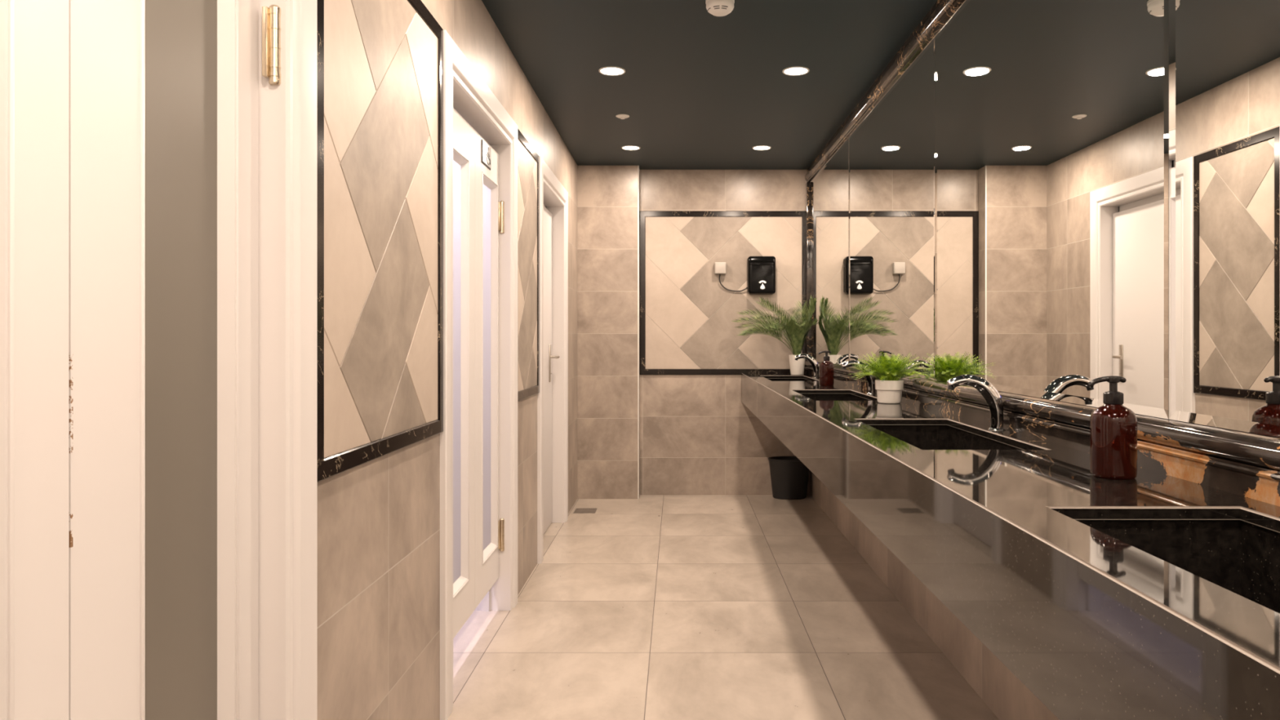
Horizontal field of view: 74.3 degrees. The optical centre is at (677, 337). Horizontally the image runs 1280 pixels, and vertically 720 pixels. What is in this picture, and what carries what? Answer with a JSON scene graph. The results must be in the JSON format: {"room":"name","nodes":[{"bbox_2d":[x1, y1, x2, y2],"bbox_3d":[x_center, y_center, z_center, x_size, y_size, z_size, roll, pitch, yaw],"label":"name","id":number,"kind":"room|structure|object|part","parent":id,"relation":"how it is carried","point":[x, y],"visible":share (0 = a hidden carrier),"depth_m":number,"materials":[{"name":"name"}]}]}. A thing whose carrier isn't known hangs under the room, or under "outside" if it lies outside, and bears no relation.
{"room":"public restroom","nodes":[
{"label":"public restroom","id":0,"kind":"room"},
{"bbox_2d":[317,0,577,719],"bbox_3d":[-0.795,-0.039,2.490,0.150,2.404,7.480,0,0,0],"label":"wall","id":1,"kind":"structure","parent":0,"point":[379,518],"depth_m":2.25,"materials":[{"name":"tile"}]},
{"bbox_2d":[0,0,317,719],"bbox_3d":[-0.785,0.115,1.069,0.170,2.096,1.149,0,0,0],"label":"door","id":2,"kind":"structure","parent":1,"relation":"in","point":[158,158],"depth_m":1.26,"materials":[{"name":"white paint"}]},
{"bbox_3d":[-0.786,0.119,1.325,0.006,1.509,0.241,0,0,0],"label":"frosted pane","id":3,"kind":"part","parent":2,"relation":"part of","materials":[{"name":"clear glass"}]},
{"bbox_3d":[-0.785,0.115,1.069,0.170,2.096,1.149,0,0,0],"label":"casing","id":4,"kind":"part","parent":2,"relation":"part of","materials":[{"name":"white paint"}]},
{"bbox_2d":[317,0,443,482],"bbox_3d":[-0.713,-0.324,2.102,0.011,1.220,0.904,0,0,0],"label":"tile panel","id":5,"kind":"object","parent":1,"relation":"attached to","point":[380,62],"visible":0.98,"depth_m":1.99,"materials":[{"name":"beige tile"}]},
{"bbox_2d":[440,30,517,719],"bbox_3d":[-0.785,0.115,3.131,0.170,2.096,1.149,0,0,0],"label":"door","id":6,"kind":"structure","parent":1,"relation":"in","point":[478,439],"depth_m":3.17,"materials":[{"name":"white paint"}]},
{"bbox_3d":[-0.786,0.119,2.929,0.006,1.509,0.263,0,0,0],"label":"frosted pane","id":7,"kind":"part","parent":6,"relation":"part of","materials":[{"name":"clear glass"}]},
{"bbox_3d":[-0.786,0.119,3.424,0.006,1.509,0.259,0,0,0],"label":"frosted pane","id":8,"kind":"part","parent":6,"relation":"part of","materials":[{"name":"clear glass"}]},
{"bbox_2d":[517,128,539,401],"bbox_3d":[-0.713,-0.324,4.021,0.011,1.216,0.628,0,0,0],"label":"tile panel","id":9,"kind":"object","parent":1,"relation":"attached to","point":[528,161],"visible":0.73,"depth_m":4.02,"materials":[{"name":"beige tile"}]},
{"bbox_2d":[537,155,568,564],"bbox_3d":[-0.785,0.115,4.871,0.170,2.096,1.068,0,0,0],"label":"door","id":10,"kind":"structure","parent":1,"relation":"in","point":[553,396],"depth_m":5.27,"materials":[{"name":"white paint"}]},
{"bbox_3d":[-0.779,0.158,5.180,0.018,0.230,0.040,0,0,0],"label":"handle plate","id":11,"kind":"part","parent":10,"relation":"part of","materials":[{"name":"silver metal"}]},
{"bbox_3d":[-0.748,0.119,5.129,0.060,0.019,0.120,0,0,0],"label":"lever","id":12,"kind":"part","parent":10,"relation":"part of","materials":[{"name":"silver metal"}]},
{"bbox_2d":[577,165,637,498],"bbox_3d":[-0.499,-0.039,6.155,0.441,2.404,0.150,0,0,0],"label":"wall pier","id":13,"kind":"object","parent":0,"point":[607,195],"visible":0.93,"depth_m":6.08,"materials":[{"name":"tile"}]},
{"bbox_2d":[481,0,937,169],"bbox_3d":[-0.425,-1.291,2.565,3.110,0.100,7.630,0,0,0],"label":"ceiling","id":14,"kind":"structure","parent":0,"point":[698,89],"depth_m":3.91,"materials":[{"name":"black paint"}]},
{"bbox_2d":[598,66,625,75],"bbox_3d":[-0.303,-1.238,3.920,0.124,0.005,0.124,0,0,0],"label":"recessed light","id":15,"kind":"object","parent":14,"relation":"in","point":[610,70],"visible":1,"depth_m":3.92,"materials":[{"name":"white plastic"}]},
{"bbox_2d":[615,114,629,119],"bbox_3d":[-0.306,-1.232,4.720,0.076,0.017,0.076,0,0,0],"label":"sprinkler","id":16,"kind":"object","parent":14,"relation":"attached to","point":[620,116],"visible":1,"depth_m":4.70,"materials":[{"name":"white plastic"}]},
{"bbox_2d":[621,145,639,150],"bbox_3d":[-0.303,-1.238,5.505,0.124,0.005,0.124,0,0,0],"label":"recessed light","id":17,"kind":"object","parent":14,"relation":"in","point":[626,147],"visible":1,"depth_m":5.50,"materials":[{"name":"white plastic"}]},
{"bbox_2d":[705,0,734,16],"bbox_3d":[0.157,-1.214,3.100,0.106,0.053,0.106,0,0,0],"label":"smoke detector","id":18,"kind":"object","parent":14,"relation":"attached to","point":[714,7],"visible":1,"depth_m":3.07,"materials":[{"name":"white plastic"}]},
{"bbox_2d":[751,145,771,150],"bbox_3d":[0.551,-1.238,5.505,0.124,0.005,0.124,0,0,0],"label":"recessed light","id":19,"kind":"object","parent":14,"relation":"in","point":[758,147],"visible":1,"depth_m":5.50,"materials":[{"name":"white plastic"}]},
{"bbox_2d":[782,66,808,75],"bbox_3d":[0.551,-1.238,3.920,0.124,0.005,0.124,0,0,0],"label":"recessed light","id":20,"kind":"object","parent":14,"relation":"in","point":[796,70],"visible":1,"depth_m":3.92,"materials":[{"name":"white plastic"}]},
{"bbox_2d":[447,494,999,719],"bbox_3d":[-0.425,1.213,2.565,3.110,0.100,7.630,0,0,0],"label":"floor","id":21,"kind":"structure","parent":0,"point":[648,606],"depth_m":3.39,"materials":[{"name":"tile"}]},
{"bbox_2d":[573,508,596,513],"bbox_3d":[-0.617,1.162,5.660,0.144,0.002,0.156,0,0,0],"label":"floor drain","id":22,"kind":"object","parent":21,"relation":"on","point":[577,510],"visible":1,"depth_m":5.64,"materials":[{"name":"silver metal"}]},
{"bbox_2d":[768,456,808,499],"bbox_3d":[0.815,1.018,6.125,0.312,0.290,0.193,0,0,0],"label":"waste bin","id":23,"kind":"object","parent":21,"relation":"on","point":[789,475],"visible":0.79,"depth_m":6.05,"materials":[{"name":"black plastic"}]},
{"bbox_2d":[639,169,809,494],"bbox_3d":[-0.500,-0.039,6.305,2.960,2.404,0.150,0,0,0],"label":"wall","id":24,"kind":"structure","parent":0,"point":[697,435],"depth_m":6.23,"materials":[{"name":"tile"}]},
{"bbox_2d":[637,165,639,498],"bbox_3d":[-0.281,-0.039,6.082,0.010,2.404,0.009,0,0,0],"label":"trim","id":25,"kind":"structure","parent":24,"relation":"attached to","point":[637,166],"depth_m":6.08,"materials":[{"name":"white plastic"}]},
{"bbox_2d":[640,211,806,374],"bbox_3d":[0.342,-0.330,6.223,1.240,1.208,0.011,0,0,0],"label":"tile panel","id":26,"kind":"object","parent":24,"relation":"attached to","point":[686,315],"visible":0.86,"depth_m":6.22,"materials":[{"name":"beige tile"}]},
{"bbox_2d":[714,262,746,291],"bbox_3d":[0.395,-0.445,6.195,0.242,0.215,0.053,0,0,0],"label":"box","id":27,"kind":"object","parent":26,"relation":"attached to","point":[720,268],"visible":1,"depth_m":6.17,"materials":[{"name":"white plastic"}]},
{"bbox_2d":[746,256,775,294],"bbox_3d":[0.616,-0.457,6.172,0.204,0.278,0.099,0,0,0],"label":"dryer","id":28,"kind":"object","parent":26,"relation":"attached to","point":[761,270],"visible":1,"depth_m":6.13,"materials":[{"name":"black plastic"}]},
{"bbox_2d":[788,354,804,374],"bbox_3d":[0.846,0.191,5.955,0.116,0.140,0.116,0,0,0],"label":"pot","id":29,"kind":"object","parent":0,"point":[797,367],"depth_m":5.91,"materials":[{"name":"white ceramic"}]},
{"bbox_2d":[875,379,903,404],"bbox_3d":[0.847,0.215,3.369,0.111,0.092,0.111,0,0,0],"label":"pot","id":30,"kind":"object","parent":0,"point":[888,391],"depth_m":3.33,"materials":[{"name":"white ceramic"}]},
{"bbox_2d":[809,470,1059,719],"bbox_3d":[1.055,-0.039,2.565,0.150,2.404,7.630,0,0,0],"label":"wall","id":31,"kind":"structure","parent":0,"point":[1008,698],"depth_m":3.12,"materials":[{"name":"tile"}]},
{"bbox_2d":[805,182,809,355],"bbox_3d":[0.964,-0.487,6.197,0.032,1.299,0.064,0,0,0],"label":"trim","id":32,"kind":"structure","parent":31,"relation":"attached to","point":[807,184],"depth_m":6.17,"materials":[{"name":"stone"}]},
{"bbox_2d":[809,137,848,364],"bbox_3d":[0.975,-0.488,5.465,0.009,1.298,1.396,0,0,0],"label":"wall mirror","id":33,"kind":"object","parent":31,"relation":"attached to","point":[829,188],"visible":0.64,"depth_m":5.32,"materials":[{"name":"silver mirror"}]},
{"bbox_2d":[804,0,964,182],"bbox_3d":[0.961,-1.189,2.565,0.038,0.104,7.330,0,0,0],"label":"trim","id":34,"kind":"structure","parent":31,"relation":"attached to","point":[942,11],"depth_m":3.75,"materials":[{"name":"stone"}]},
{"bbox_2d":[848,36,934,380],"bbox_3d":[0.975,-0.488,3.971,0.009,1.298,1.587,0,0,0],"label":"wall mirror","id":35,"kind":"object","parent":31,"relation":"attached to","point":[891,151],"visible":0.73,"depth_m":3.75,"materials":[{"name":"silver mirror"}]},
{"bbox_2d":[741,373,1279,719],"bbox_3d":[0.726,0.367,2.565,0.505,0.212,7.327,0,0,0],"label":"countertop","id":36,"kind":"structure","parent":31,"relation":"attached to","point":[1096,625],"depth_m":1.25,"materials":[{"name":"black stone"}]},
{"bbox_2d":[731,294,818,374],"bbox_3d":[0.659,-0.019,5.868,0.571,0.561,0.678,0,0,0],"label":"potted palm","id":37,"kind":"object","parent":36,"relation":"on","point":[793,328],"visible":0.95,"depth_m":5.89,"materials":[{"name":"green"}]},
{"bbox_2d":[766,377,811,381],"bbox_3d":[0.721,0.364,5.452,0.344,0.168,0.803,0,0,0],"label":"sink","id":38,"kind":"object","parent":36,"relation":"in","point":[770,379],"visible":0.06,"depth_m":5.84,"materials":[{"name":"black stone"}]},
{"bbox_2d":[795,353,819,377],"bbox_3d":[0.847,0.183,5.495,0.164,0.157,0.047,0,0,0],"label":"faucet","id":39,"kind":"object","parent":36,"relation":"on","point":[811,359],"visible":0.99,"depth_m":5.48,"materials":[{"name":"silver metal"}]},
{"bbox_2d":[817,351,834,385],"bbox_3d":[0.818,0.166,4.617,0.079,0.189,0.079,0,0,39],"label":"soap bottle","id":40,"kind":"object","parent":36,"relation":"on","point":[826,366],"visible":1,"depth_m":4.59,"materials":[{"name":"orange glass"}]},
{"bbox_2d":[800,393,871,400],"bbox_3d":[0.721,0.364,3.872,0.344,0.168,0.803,0,0,0],"label":"sink","id":41,"kind":"object","parent":36,"relation":"in","point":[816,397],"visible":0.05,"depth_m":4.25,"materials":[{"name":"black stone"}]},
{"bbox_2d":[841,360,876,394],"bbox_3d":[0.847,0.183,3.925,0.164,0.157,0.047,0,0,0],"label":"faucet","id":42,"kind":"object","parent":36,"relation":"on","point":[871,380],"visible":0.74,"depth_m":3.91,"materials":[{"name":"silver metal"}]},
{"bbox_2d":[849,351,928,404],"bbox_3d":[0.825,0.157,3.373,0.281,0.207,0.334,0,0,0],"label":"potted fern","id":43,"kind":"object","parent":36,"relation":"on","point":[889,388],"visible":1,"depth_m":3.33,"materials":[{"name":"green plant"}]},
{"bbox_2d":[867,424,1023,449],"bbox_3d":[0.721,0.364,2.342,0.344,0.168,0.803,0,0,0],"label":"sink","id":44,"kind":"object","parent":36,"relation":"in","point":[923,437],"visible":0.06,"depth_m":2.73,"materials":[{"name":"black stone"}]},
{"bbox_2d":[946,374,1005,431],"bbox_3d":[0.847,0.183,2.388,0.164,0.157,0.047,0,0,0],"label":"faucet","id":45,"kind":"object","parent":36,"relation":"on","point":[989,393],"visible":1,"depth_m":2.37,"materials":[{"name":"silver metal"}]},
{"bbox_2d":[1088,375,1137,479],"bbox_3d":[0.819,0.166,1.583,0.079,0.189,0.079,0,0,39],"label":"soap bottle","id":46,"kind":"object","parent":36,"relation":"on","point":[1113,425],"visible":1,"depth_m":1.55,"materials":[{"name":"orange glass"}]},
{"bbox_2d":[1074,519,1279,613],"bbox_3d":[0.721,0.364,0.925,0.344,0.168,0.803,0,0,0],"label":"sink","id":47,"kind":"object","parent":36,"relation":"in","point":[1240,557],"visible":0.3,"depth_m":1.31,"materials":[{"name":"black stone"}]},
{"bbox_2d":[804,360,1279,506],"bbox_3d":[0.950,0.211,2.565,0.058,0.099,7.327,0,0,0],"label":"backsplash","id":48,"kind":"structure","parent":31,"relation":"attached to","point":[1243,464],"depth_m":1.65,"materials":[{"name":"black stone"}]},
{"bbox_2d":[934,0,1168,418],"bbox_3d":[0.975,-0.488,2.421,0.009,1.298,1.510,0,0,0],"label":"wall mirror","id":49,"kind":"object","parent":31,"relation":"attached to","point":[1051,117],"visible":1,"depth_m":2.18,"materials":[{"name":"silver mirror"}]},
{"bbox_2d":[1168,0,1279,437],"bbox_3d":[0.975,-0.488,0.892,0.009,1.298,1.543,0,0,0],"label":"wall mirror","id":50,"kind":"object","parent":31,"relation":"attached to","point":[1224,55],"visible":1,"depth_m":1.49,"materials":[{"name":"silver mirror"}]}
]}

